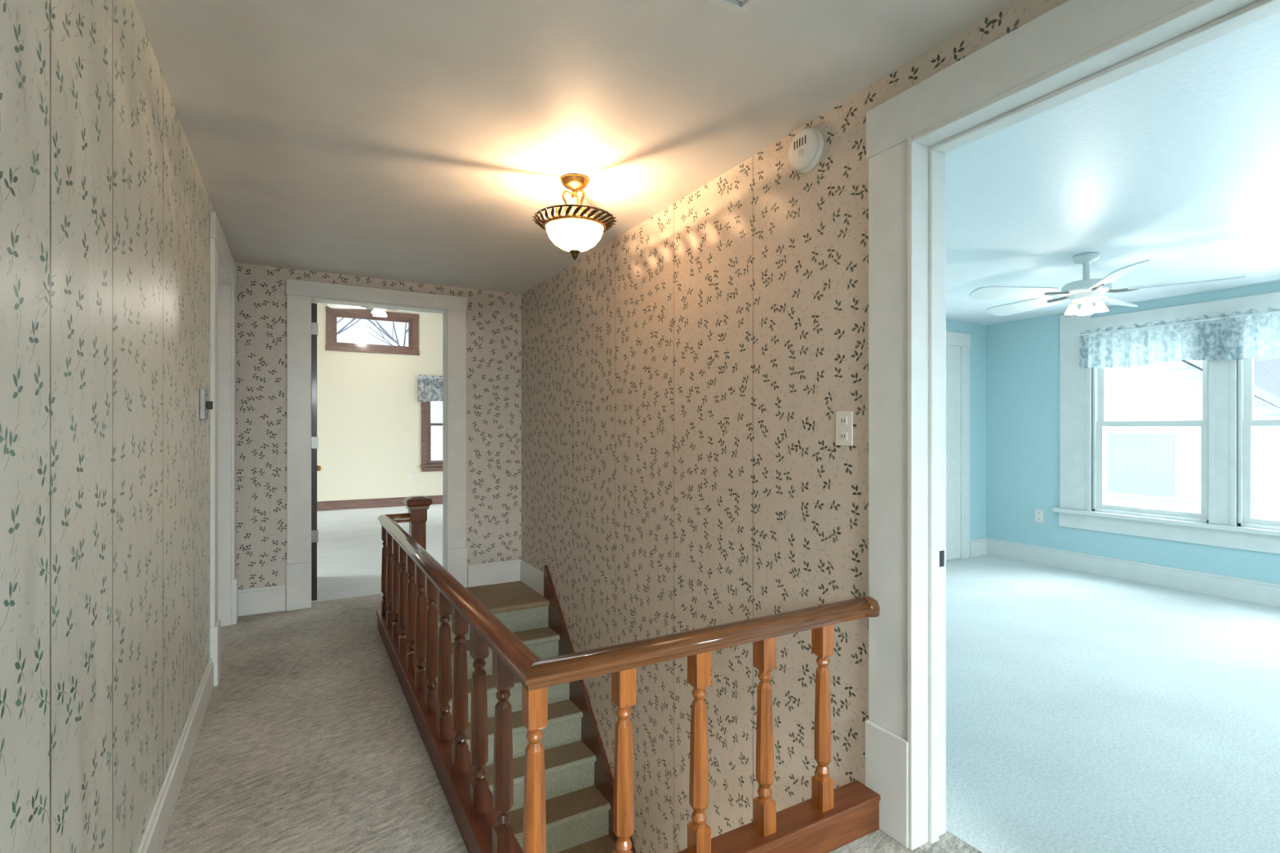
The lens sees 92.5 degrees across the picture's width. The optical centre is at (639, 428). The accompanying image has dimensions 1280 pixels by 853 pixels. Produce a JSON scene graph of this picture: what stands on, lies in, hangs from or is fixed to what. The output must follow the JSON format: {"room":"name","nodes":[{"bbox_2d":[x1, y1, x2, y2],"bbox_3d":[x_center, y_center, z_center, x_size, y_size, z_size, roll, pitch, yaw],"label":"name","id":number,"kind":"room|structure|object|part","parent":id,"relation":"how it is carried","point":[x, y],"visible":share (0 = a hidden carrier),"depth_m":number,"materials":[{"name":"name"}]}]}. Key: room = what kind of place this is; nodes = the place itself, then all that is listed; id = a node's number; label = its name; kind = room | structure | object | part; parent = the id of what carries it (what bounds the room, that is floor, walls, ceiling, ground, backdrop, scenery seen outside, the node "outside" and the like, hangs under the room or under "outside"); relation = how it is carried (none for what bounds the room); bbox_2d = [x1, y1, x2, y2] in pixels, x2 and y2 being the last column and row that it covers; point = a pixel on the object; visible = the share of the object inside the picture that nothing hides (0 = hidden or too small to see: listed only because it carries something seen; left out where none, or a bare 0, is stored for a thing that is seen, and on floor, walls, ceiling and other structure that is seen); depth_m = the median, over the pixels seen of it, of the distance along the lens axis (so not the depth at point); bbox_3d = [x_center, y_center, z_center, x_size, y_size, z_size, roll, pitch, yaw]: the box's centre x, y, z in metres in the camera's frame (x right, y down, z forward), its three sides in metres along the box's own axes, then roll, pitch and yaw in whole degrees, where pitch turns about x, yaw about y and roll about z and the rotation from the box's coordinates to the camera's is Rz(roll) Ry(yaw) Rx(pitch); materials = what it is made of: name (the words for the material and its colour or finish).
{"room":"upstairs hallway","nodes":[
{"label":"upstairs hallway","id":0,"kind":"room"},
{"bbox_2d":[0,0,214,852],"bbox_3d":[-1.233,0.175,1.298,0.120,2.650,6.670,0,0,-29],"label":"wall","id":1,"kind":"structure","parent":0,"point":[105,205],"depth_m":1.35,"materials":[{"name":"paper"}]},
{"bbox_2d":[136,657,213,852],"bbox_3d":[-0.846,1.225,0.749,0.018,0.150,5.335,0,0,-29],"label":"baseboard","id":2,"kind":"structure","parent":1,"relation":"attached to","point":[153,837],"depth_m":2.14,"materials":[{"name":"white wood"}]},
{"bbox_2d":[199,388,213,419],"bbox_3d":[-1.986,-0.110,2.807,0.044,0.140,0.110,0,0,-29],"label":"light switch","id":3,"kind":"object","parent":1,"relation":"attached to","point":[205,405],"visible":1,"depth_m":2.76,"materials":[{"name":"plastic"}]},
{"bbox_3d":[-1.996,-0.110,2.802,0.022,0.140,0.110,0,0,-29],"label":"plate","id":4,"kind":"part","parent":3,"relation":"part of","materials":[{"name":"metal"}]},
{"bbox_2d":[209,211,238,686],"bbox_3d":[-2.505,0.105,3.599,0.154,2.390,1.262,0,0,-29],"label":"door frame","id":5,"kind":"structure","parent":1,"relation":"attached to","point":[219,246],"depth_m":4.01,"materials":[{"name":"white wood"}]},
{"bbox_2d":[311,302,443,501],"bbox_3d":[-4.586,-0.370,10.011,6.600,3.340,0.150,0,0,-29],"label":"wall","id":6,"kind":"structure","parent":0,"point":[369,411],"depth_m":10.04,"materials":[{"name":"beige paint"}]},
{"bbox_2d":[325,306,419,350],"bbox_3d":[-4.393,-1.627,10.097,1.412,0.615,0.169,0,0,-29],"label":"window","id":7,"kind":"structure","parent":6,"relation":"in","point":[329,311],"depth_m":10.01,"materials":[{"name":"brown wood"}]},
{"bbox_3d":[-4.393,-1.586,10.097,1.184,0.492,0.031,0,0,-29],"label":"sash","id":8,"kind":"part","parent":7,"relation":"part of","materials":[{"name":"clear glass"}]},
{"bbox_2d":[325,345,419,355],"bbox_3d":[-4.359,-1.280,10.036,1.420,0.080,0.030,0,0,-29],"label":"sill","id":9,"kind":"structure","parent":6,"relation":"attached to","point":[333,348],"depth_m":10.01,"materials":[{"name":"wood"}]},
{"bbox_2d":[316,495,443,511],"bbox_3d":[-4.545,1.225,9.938,6.600,0.150,0.018,0,0,-29],"label":"baseboard","id":10,"kind":"structure","parent":6,"relation":"attached to","point":[437,500],"depth_m":9.97,"materials":[{"name":"brown wood"}]},
{"bbox_2d":[408,474,413,481],"bbox_3d":[-3.867,0.830,10.324,0.075,0.120,0.010,0,0,-29],"label":"outlet","id":11,"kind":"object","parent":6,"relation":"attached to","point":[410,476],"visible":1,"depth_m":10.32,"materials":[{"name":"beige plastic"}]},
{"bbox_2d":[419,464,443,471],"bbox_3d":[-3.183,0.675,10.678,1.240,0.110,0.060,0,0,-29],"label":"sill","id":12,"kind":"structure","parent":6,"relation":"attached to","point":[429,467],"depth_m":10.46,"materials":[{"name":"brown wood"}]},
{"bbox_2d":[421,401,443,465],"bbox_3d":[-3.225,-0.120,10.753,1.212,1.480,0.169,0,0,-29],"label":"window","id":13,"kind":"structure","parent":6,"relation":"in","point":[424,404],"depth_m":10.43,"materials":[{"name":"brown wood"}]},
{"bbox_2d":[415,374,443,401],"bbox_3d":[-3.167,-0.680,10.630,1.380,0.464,0.084,0,0,-29],"label":"window valance","id":14,"kind":"object","parent":13,"relation":"attached to","point":[429,388],"visible":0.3,"depth_m":10.40,"materials":[{"name":"fabric"}]},
{"bbox_3d":[-3.167,-0.870,10.630,1.380,0.015,0.016,0,0,-29],"label":"rod","id":15,"kind":"part","parent":14,"relation":"part of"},
{"bbox_3d":[-3.220,0.255,10.744,0.964,0.690,0.031,0,0,-29],"label":"lower sash","id":16,"kind":"part","parent":13,"relation":"part of","materials":[{"name":"glass"}]},
{"bbox_2d":[428,402,443,462],"bbox_3d":[-3.205,-0.033,10.718,0.940,1.225,0.022,0,0,-29],"label":"window blind","id":17,"kind":"object","parent":13,"relation":"attached to","point":[434,402],"visible":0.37,"depth_m":10.54,"materials":[{"name":"beige plastic"}]},
{"bbox_3d":[-3.235,-0.396,10.771,0.964,0.692,0.031,0,0,-29],"label":"upper sash","id":18,"kind":"part","parent":13,"relation":"part of","materials":[{"name":"glass"}]},
{"bbox_2d":[234,262,521,609],"bbox_3d":[-1.954,0.200,4.754,2.245,2.700,0.065,0,0,-29],"label":"wall","id":19,"kind":"structure","parent":0,"point":[493,318],"depth_m":4.55,"materials":[{"name":"paper"}]},
{"bbox_2d":[238,585,285,616],"bbox_3d":[-2.672,1.210,4.304,0.312,0.180,0.018,0,0,-29],"label":"baseboard","id":20,"kind":"structure","parent":19,"relation":"attached to","point":[273,598],"depth_m":4.30,"materials":[{"name":"white wood"}]},
{"bbox_2d":[311,322,318,542],"bbox_3d":[-2.432,0.030,4.578,0.046,1.640,0.025,0,0,-29],"label":"hinges","id":21,"kind":"object","parent":19,"relation":"attached to","point":[314,326],"visible":1,"depth_m":4.57,"materials":[{"name":"metal"}]},
{"bbox_2d":[311,302,321,600],"bbox_3d":[-2.629,0.174,4.981,0.096,2.228,0.880,0,0,-29],"label":"leaf","id":22,"kind":"object","parent":19,"relation":"attached to","point":[313,305],"depth_m":4.58,"materials":[{"name":"brown wood"}]},
{"bbox_3d":[-2.792,0.345,5.313,0.056,0.050,0.056,0,0,-29],"label":"knob","id":23,"kind":"part","parent":22,"relation":"part of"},
{"bbox_2d":[285,279,466,610],"bbox_3d":[-2.006,0.115,4.749,1.282,2.370,0.174,0,0,-29],"label":"door frame","id":24,"kind":"structure","parent":19,"relation":"attached to","point":[299,293],"depth_m":4.54,"materials":[{"name":"white wood"}]},
{"bbox_2d":[467,559,521,587],"bbox_3d":[-1.211,1.210,5.124,0.458,0.180,0.018,0,0,-29],"label":"baseboard","id":25,"kind":"structure","parent":19,"relation":"attached to","point":[499,572],"depth_m":5.11,"materials":[{"name":"white wood"}]},
{"bbox_2d":[426,580,549,622],"bbox_3d":[-1.235,1.315,4.693,0.919,0.041,0.705,0,0,-29],"label":"floor","id":26,"kind":"structure","parent":0,"point":[508,597],"depth_m":4.70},
{"bbox_2d":[133,0,1013,294],"bbox_3d":[-0.293,-1.200,1.794,2.245,0.100,6.855,0,0,-29],"label":"ceiling","id":27,"kind":"structure","parent":0,"point":[420,141],"depth_m":2.17,"materials":[{"name":"white paint"}]},
{"bbox_2d":[533,173,616,260],"bbox_3d":[-0.301,-0.963,2.824,0.386,0.375,0.386,0,0,-29],"label":"ceiling lamp","id":28,"kind":"object","parent":27,"relation":"hanging from","point":[575,233],"depth_m":2.75,"materials":[{"name":"white glass"}]},
{"bbox_2d":[706,0,759,15],"bbox_3d":[0.207,-1.142,1.440,0.370,0.016,0.350,0,0,-29],"label":"ceiling vent","id":29,"kind":"object","parent":27,"relation":"attached to","point":[741,7],"depth_m":1.64,"materials":[{"name":"white metal"}]},
{"bbox_2d":[160,503,1279,852],"bbox_3d":[-0.398,1.399,4.765,8.770,0.203,13.100,0,0,-29],"label":"floor","id":30,"kind":"structure","parent":0,"point":[1086,713],"depth_m":2.67,"materials":[{"name":"carpet"}]},
{"bbox_2d":[376,495,880,852],"bbox_3d":[-0.463,0.875,3.002,1.223,0.850,2.995,0,0,-29],"label":"railing","id":31,"kind":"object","parent":30,"relation":"on","point":[832,819],"depth_m":1.84,"materials":[{"name":"brown wood"}]},
{"bbox_3d":[-1.475,0.875,4.059,0.160,0.850,0.160,0,0,-29],"label":"newel post","id":32,"kind":"part","parent":31,"relation":"part of","materials":[{"name":"brown wood"}]},
{"bbox_3d":[-0.951,0.584,2.706,0.072,0.056,2.932,0,0,-29],"label":"handrail long","id":33,"kind":"part","parent":31,"relation":"part of","materials":[{"name":"brown wood"}]},
{"bbox_3d":[0.239,0.584,1.734,1.196,0.056,0.072,0,0,-29],"label":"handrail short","id":34,"kind":"part","parent":31,"relation":"part of","materials":[{"name":"brown wood"}]},
{"bbox_3d":[0.750,0.583,2.015,0.074,0.058,0.074,0,0,-29],"label":"handrail","id":35,"kind":"part","parent":31,"relation":"part of","materials":[{"name":"brown wood"}]},
{"bbox_2d":[521,0,1067,852],"bbox_3d":[0.644,1.375,2.351,0.065,5.050,6.670,0,0,-29],"label":"wall","id":36,"kind":"structure","parent":0,"point":[686,379],"depth_m":2.78,"materials":[{"name":"paper"}]},
{"bbox_2d":[520,560,543,595],"bbox_3d":[-0.873,1.210,4.970,0.018,0.180,0.582,0,0,-29],"label":"baseboard","id":37,"kind":"structure","parent":36,"relation":"attached to","point":[530,575],"depth_m":4.96,"materials":[{"name":"white wood"}]},
{"bbox_2d":[543,564,635,852],"bbox_3d":[-0.091,2.470,3.572,0.022,2.841,2.620,0,0,-29],"label":"stair skirt board","id":38,"kind":"object","parent":36,"relation":"attached to","point":[590,735],"visible":0.68,"depth_m":4.04,"materials":[{"name":"brown wood"}]},
{"bbox_2d":[787,127,823,173],"bbox_3d":[0.612,-1.045,2.293,0.049,0.156,0.156,0,0,-29],"label":"smoke detector","id":39,"kind":"object","parent":36,"relation":"attached to","point":[806,148],"visible":1,"depth_m":2.26,"materials":[{"name":"beige plastic"}]},
{"bbox_2d":[793,135,805,150],"bbox_3d":[0.596,-1.065,2.281,0.004,0.030,0.060,0,0,-29],"label":"grille","id":40,"kind":"object","parent":39,"relation":"attached to","point":[799,141],"depth_m":2.28,"materials":[{"name":"white plastic"}]},
{"bbox_2d":[835,411,853,445],"bbox_3d":[0.716,0.000,2.148,0.010,0.120,0.075,0,0,-29],"label":"outlet","id":41,"kind":"object","parent":36,"relation":"attached to","point":[844,420],"visible":1,"depth_m":2.14,"materials":[{"name":"beige plastic"}]},
{"bbox_2d":[939,550,944,566],"bbox_3d":[0.963,0.415,1.953,0.020,0.050,0.004,0,0,-29],"label":"strike plate","id":42,"kind":"object","parent":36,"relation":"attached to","point":[941,553],"visible":1,"depth_m":1.95,"materials":[{"name":"metal"}]},
{"bbox_2d":[865,0,1279,850],"bbox_3d":[1.117,0.122,1.550,0.174,2.355,1.212,0,0,-29],"label":"door frame","id":43,"kind":"structure","parent":36,"relation":"attached to","point":[1072,29],"depth_m":1.91,"materials":[{"name":"white wood"}]},
{"bbox_2d":[946,320,986,560],"bbox_3d":[1.692,0.115,5.342,4.560,2.370,0.120,0,0,-29],"label":"wall","id":44,"kind":"structure","parent":0,"point":[977,331],"depth_m":6.26,"materials":[{"name":"blue paint"}]},
{"bbox_2d":[946,345,960,559],"bbox_3d":[2.850,0.235,5.915,0.800,2.110,0.014,0,0,-29],"label":"door","id":45,"kind":"structure","parent":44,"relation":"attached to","point":[953,353],"depth_m":6.04,"materials":[{"name":"white wood"}]},
{"bbox_2d":[946,331,970,559],"bbox_3d":[2.853,0.175,5.909,1.072,2.250,0.026,0,0,-29],"label":"door frame","id":46,"kind":"structure","parent":44,"relation":"attached to","point":[955,339],"depth_m":6.12,"materials":[{"name":"white wood"}]},
{"bbox_2d":[969,537,986,557],"bbox_3d":[3.449,1.215,6.248,0.272,0.170,0.018,0,0,-29],"label":"baseboard","id":47,"kind":"structure","parent":44,"relation":"attached to","point":[978,547],"depth_m":6.24,"materials":[{"name":"white wood"}]},
{"bbox_2d":[946,12,1279,324],"bbox_3d":[3.183,-1.120,2.686,4.560,0.100,6.210,0,0,-29],"label":"ceiling","id":48,"kind":"structure","parent":0,"point":[1173,163],"depth_m":2.73,"materials":[{"name":"white paint"}]},
{"bbox_2d":[968,252,1244,315],"bbox_3d":[2.783,-0.893,3.819,1.323,0.353,1.346,0,0,-29],"label":"ceiling fan","id":49,"kind":"object","parent":48,"relation":"hanging from","point":[1086,291],"depth_m":3.75,"materials":[{"name":"white"}]},
{"bbox_2d":[986,280,1279,584],"bbox_3d":[5.106,0.115,3.765,0.150,2.370,5.970,0,0,-29],"label":"wall","id":50,"kind":"structure","parent":0,"point":[1023,356],"depth_m":5.87,"materials":[{"name":"blue paint"}]},
{"bbox_2d":[1035,509,1043,522],"bbox_3d":[3.830,0.840,5.876,0.010,0.120,0.075,0,0,-29],"label":"outlet","id":51,"kind":"object","parent":50,"relation":"attached to","point":[1038,513],"visible":1,"depth_m":5.87,"materials":[{"name":"beige plastic"}]},
{"bbox_2d":[986,537,1279,608],"bbox_3d":[5.032,1.215,3.724,0.018,0.170,5.970,0,0,-29],"label":"baseboard","id":52,"kind":"structure","parent":50,"relation":"attached to","point":[1255,592],"depth_m":5.12,"materials":[{"name":"white wood"}]},
{"bbox_2d":[1053,291,1279,554],"bbox_3d":[4.515,-0.075,4.747,0.200,1.970,2.340,0,0,-29],"label":"window","id":53,"kind":"structure","parent":50,"relation":"in","point":[1075,509],"depth_m":4.90,"materials":[{"name":"white wood"}]},
{"bbox_3d":[4.292,0.330,5.155,0.031,0.780,0.774,0,0,-29],"label":"lower sash","id":54,"kind":"part","parent":53,"relation":"part of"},
{"bbox_3d":[4.319,-0.411,5.170,0.031,0.782,0.774,0,0,-29],"label":"upper sash","id":55,"kind":"part","parent":53,"relation":"part of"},
{"bbox_2d":[1075,312,1231,368],"bbox_3d":[4.198,-0.700,5.068,0.092,0.364,1.050,0,0,-29],"label":"window valance","id":56,"kind":"object","parent":53,"relation":"attached to","point":[1203,338],"visible":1,"depth_m":5.04,"materials":[{"name":"fabric"}]},
{"bbox_3d":[4.197,-0.840,5.067,0.016,0.015,1.050,0,0,-29],"label":"rod","id":57,"kind":"part","parent":56,"relation":"part of","materials":[{"name":"fabric"}]},
{"bbox_2d":[1221,306,1279,359],"bbox_3d":[4.668,-0.700,4.228,0.093,0.364,0.985,0,0,-29],"label":"window valance","id":58,"kind":"object","parent":53,"relation":"attached to","point":[1252,333],"visible":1,"depth_m":4.50,"materials":[{"name":"fabric"}]},
{"bbox_3d":[4.668,-0.840,4.228,0.016,0.015,0.985,0,0,-29],"label":"rod","id":59,"kind":"part","parent":58,"relation":"part of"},
{"bbox_3d":[4.767,0.330,4.309,0.031,0.780,0.774,0,0,-29],"label":"lower sash","id":60,"kind":"part","parent":53,"relation":"part of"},
{"bbox_3d":[4.794,-0.411,4.324,0.031,0.782,0.774,0,0,-29],"label":"upper sash","id":61,"kind":"part","parent":53,"relation":"part of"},
{"bbox_3d":[-3.175,-2.090,7.498,6.840,0.100,5.915,0,0,-29],"label":"ceiling","id":62,"kind":"structure","parent":0,"visible":0},
{"bbox_2d":[327,303,426,316],"bbox_3d":[-3.759,-1.831,8.849,1.353,0.418,1.298,0,0,-29],"label":"ceiling fan","id":63,"kind":"object","parent":62,"relation":"hanging from","point":[376,312],"visible":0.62,"depth_m":8.76,"materials":[{"name":"metal"}]},
{"bbox_3d":[-4.178,-1.745,8.716,0.505,0.053,0.156,0,0,-10],"label":"blade","id":64,"kind":"part","parent":63,"relation":"part of","materials":[{"name":"white"}]},
{"bbox_3d":[-3.947,-1.745,9.197,0.156,0.053,0.506,0,0,-29],"label":"blade","id":65,"kind":"part","parent":63,"relation":"part of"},
{"bbox_3d":[-3.733,-1.754,8.799,0.256,0.133,0.256,0,0,-29],"label":"motor","id":66,"kind":"part","parent":63,"relation":"part of","materials":[{"name":"white"}]},
{"bbox_3d":[-3.668,-1.651,8.774,0.086,0.058,0.086,0,0,-29],"label":"lamp shade","id":67,"kind":"part","parent":63,"relation":"part of","materials":[{"name":"white glass"}]},
{"bbox_3d":[-3.422,-1.745,9.127,0.156,0.053,0.505,0,0,44],"label":"blade","id":68,"kind":"part","parent":63,"relation":"part of","materials":[{"name":"white"}]},
{"bbox_3d":[-0.625,3.950,3.341,1.180,0.100,3.700,0,0,-29],"label":"floor","id":69,"kind":"structure","parent":0,"visible":0},
{"bbox_2d":[424,605,616,852],"bbox_3d":[-0.568,2.615,3.294,1.083,2.570,2.538,0,0,-29],"label":"staircase","id":70,"kind":"structure","parent":69,"relation":"on","point":[577,813],"depth_m":3.86,"materials":[{"name":"carpet"}]},
{"label":"outside","id":71,"kind":"structure","parent":0,"visible":0},
{"bbox_3d":[3.827,4.550,13.615,100.000,0.100,100.000,0,0,-29],"label":"ground","id":72,"kind":"structure","parent":71,"visible":0},
{"bbox_2d":[337,318,360,334],"bbox_3d":[-13.984,-1.366,22.513,7.540,11.793,7.792,0,0,28],"label":"bare tree","id":73,"kind":"object","parent":72,"relation":"on","point":[340,331],"visible":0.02,"depth_m":23.24,"materials":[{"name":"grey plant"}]},
{"bbox_2d":[337,317,408,346],"bbox_3d":[-9.523,-0.905,22.104,8.088,10.840,4.164,0,0,-8],"label":"bare tree","id":74,"kind":"object","parent":72,"relation":"on","point":[387,334],"visible":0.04,"depth_m":21.82,"materials":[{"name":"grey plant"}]},
{"bbox_2d":[1104,360,1279,520],"bbox_3d":[12.668,1.450,13.186,8.000,6.100,5.400,0,0,-29],"label":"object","id":75,"kind":"object","parent":72,"relation":"on","point":[1163,390],"visible":0.11,"depth_m":10.74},
{"bbox_2d":[1107,433,1174,497],"bbox_3d":[9.157,0.650,11.216,0.050,1.100,1.000,0,0,-29],"label":"window","id":76,"kind":"structure","parent":75,"relation":"attached to","point":[1138,464],"depth_m":11.18,"materials":[{"name":"clear glass"}]},
{"bbox_2d":[1185,354,1279,407],"bbox_3d":[12.515,-0.660,13.101,8.350,2.420,6.200,0,0,-29],"label":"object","id":77,"kind":"structure","parent":75,"relation":"on","point":[1266,368],"depth_m":10.46,"materials":[{"name":"white"}]}
]}

